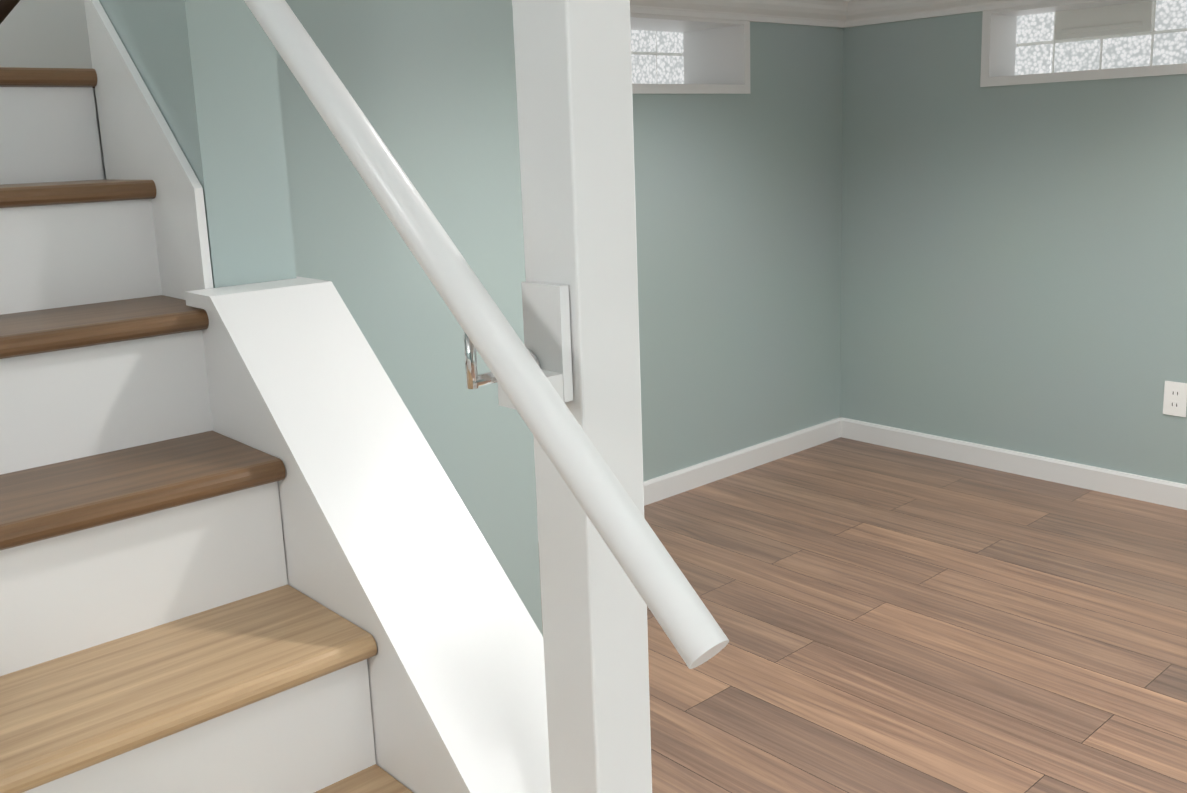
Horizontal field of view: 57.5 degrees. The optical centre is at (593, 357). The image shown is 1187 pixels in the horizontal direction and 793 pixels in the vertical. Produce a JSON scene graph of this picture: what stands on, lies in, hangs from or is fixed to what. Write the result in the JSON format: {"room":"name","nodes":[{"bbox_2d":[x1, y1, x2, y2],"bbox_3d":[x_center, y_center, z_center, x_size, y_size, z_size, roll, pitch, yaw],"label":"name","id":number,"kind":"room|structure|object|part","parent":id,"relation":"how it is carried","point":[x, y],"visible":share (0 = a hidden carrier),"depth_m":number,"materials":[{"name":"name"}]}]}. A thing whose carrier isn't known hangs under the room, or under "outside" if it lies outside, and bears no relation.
{"room":"finished basement","nodes":[
{"label":"finished basement","id":0,"kind":"room"},
{"bbox_2d":[0,0,91,67],"bbox_3d":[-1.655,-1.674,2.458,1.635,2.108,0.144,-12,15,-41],"label":"stair riser","id":1,"kind":"object","parent":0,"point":[43,33],"depth_m":2.75,"materials":[{"name":"white paint"}]},
{"bbox_2d":[99,0,295,287],"bbox_3d":[-0.147,-0.753,1.181,0.145,3.900,2.220,-12,15,-41],"label":"wall","id":2,"kind":"structure","parent":0,"point":[207,71],"depth_m":1.60,"materials":[{"name":"paint"}]},
{"bbox_2d":[276,0,542,635],"bbox_3d":[-0.885,-0.083,2.798,0.656,2.000,1.470,-12,15,-41],"label":"wall","id":3,"kind":"structure","parent":0,"point":[430,85],"depth_m":2.26,"materials":[{"name":"paint"}]},
{"bbox_2d":[512,10,843,503],"bbox_3d":[0.007,-0.414,4.276,2.700,2.000,0.420,-12,15,-41],"label":"wall","id":4,"kind":"structure","parent":0,"point":[738,199],"depth_m":4.55,"materials":[{"name":"paint"}]},
{"bbox_2d":[537,417,840,542],"bbox_3d":[0.176,0.549,4.294,2.666,0.094,0.016,-12,15,-41],"label":"baseboard","id":5,"kind":"structure","parent":4,"relation":"attached to","point":[656,489],"depth_m":4.68,"materials":[{"name":"white paint"}]},
{"bbox_2d":[630,13,750,93],"bbox_3d":[0.191,-1.222,4.289,0.875,0.365,0.408,-12,15,-41],"label":"window","id":6,"kind":"structure","parent":4,"relation":"in","point":[716,54],"depth_m":4.48,"materials":[{"name":"white paint"}]},
{"bbox_3d":[0.105,-1.249,4.437,0.800,0.365,0.070,-12,15,-41],"label":"back glass block window","id":7,"kind":"part","parent":6,"relation":"part of","materials":[{"name":"white glass"}]},
{"bbox_2d":[630,0,849,27],"bbox_3d":[0.100,-1.298,3.866,2.584,0.113,0.088,-12,15,-41],"label":"crown molding","id":8,"kind":"structure","parent":4,"relation":"attached to","point":[840,13],"depth_m":4.38,"materials":[{"name":"white paint"}]},
{"bbox_2d":[538,437,1186,792],"bbox_3d":[0.464,1.217,1.471,6.600,0.120,5.300,-12,15,-41],"label":"floor","id":9,"kind":"structure","parent":0,"point":[890,620],"depth_m":3.12,"materials":[{"name":"wood"}]},
{"bbox_2d":[0,0,550,792],"bbox_3d":[-0.710,0.237,1.820,1.529,1.748,2.570,-12,15,-41],"label":"staircase","id":10,"kind":"structure","parent":9,"relation":"on","point":[244,546],"depth_m":1.52,"materials":[{"name":"white paint"}]},
{"bbox_2d":[512,0,651,792],"bbox_3d":[-0.011,-0.047,1.155,0.086,1.479,0.086,-12,15,-41],"label":"column","id":11,"kind":"structure","parent":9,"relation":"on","point":[573,65],"depth_m":1.13,"materials":[{"name":"white paint"}]},
{"bbox_2d":[244,0,728,668],"bbox_3d":[-0.405,-0.481,1.346,0.106,1.321,1.527,-12,15,-41],"label":"handrail","id":12,"kind":"object","parent":11,"relation":"attached to","point":[530,374],"visible":1,"depth_m":1.06,"materials":[{"name":"white paint"}]},
{"bbox_2d":[840,11,1186,483],"bbox_3d":[2.839,-0.355,3.463,0.420,2.000,5.420,-12,15,-41],"label":"wall","id":13,"kind":"structure","parent":0,"point":[1014,269],"depth_m":4.42,"materials":[{"name":"paint"}]},
{"bbox_2d":[850,0,1069,26],"bbox_3d":[2.087,-1.336,3.689,0.088,0.113,3.000,-12,15,-41],"label":"crown molding","id":14,"kind":"structure","parent":13,"relation":"attached to","point":[862,12],"depth_m":4.52,"materials":[{"name":"white paint"}]},
{"bbox_2d":[841,417,1186,509],"bbox_3d":[2.183,0.516,4.088,0.016,0.094,3.000,-12,15,-41],"label":"baseboard","id":15,"kind":"structure","parent":13,"relation":"attached to","point":[1136,487],"depth_m":4.50,"materials":[{"name":"white paint"}]},
{"bbox_2d":[980,0,1186,86],"bbox_3d":[1.957,-1.231,4.135,0.283,0.335,0.894,-12,15,-41],"label":"window","id":16,"kind":"structure","parent":13,"relation":"in","point":[1146,33],"depth_m":4.23,"materials":[{"name":"white glass"}]},
{"bbox_2d":[1163,381,1186,416],"bbox_3d":[2.165,0.154,4.024,0.006,0.128,0.080,-12,15,-41],"label":"electrical outlet","id":17,"kind":"object","parent":13,"relation":"attached to","point":[1175,399],"visible":1,"depth_m":4.02,"materials":[{"name":"white plastic"}]},
{"bbox_3d":[-1.228,-1.567,2.125,1.970,2.600,1.310,-12,15,-41],"label":"wall","id":18,"kind":"structure","parent":0,"visible":0},
{"bbox_2d":[0,0,19,23],"bbox_3d":[-0.792,-1.144,2.124,0.993,1.109,0.044,-12,15,-41],"label":"handrail","id":19,"kind":"object","parent":18,"relation":"attached to","point":[7,7],"depth_m":1.95,"materials":[{"name":"brown wood"}]}
]}

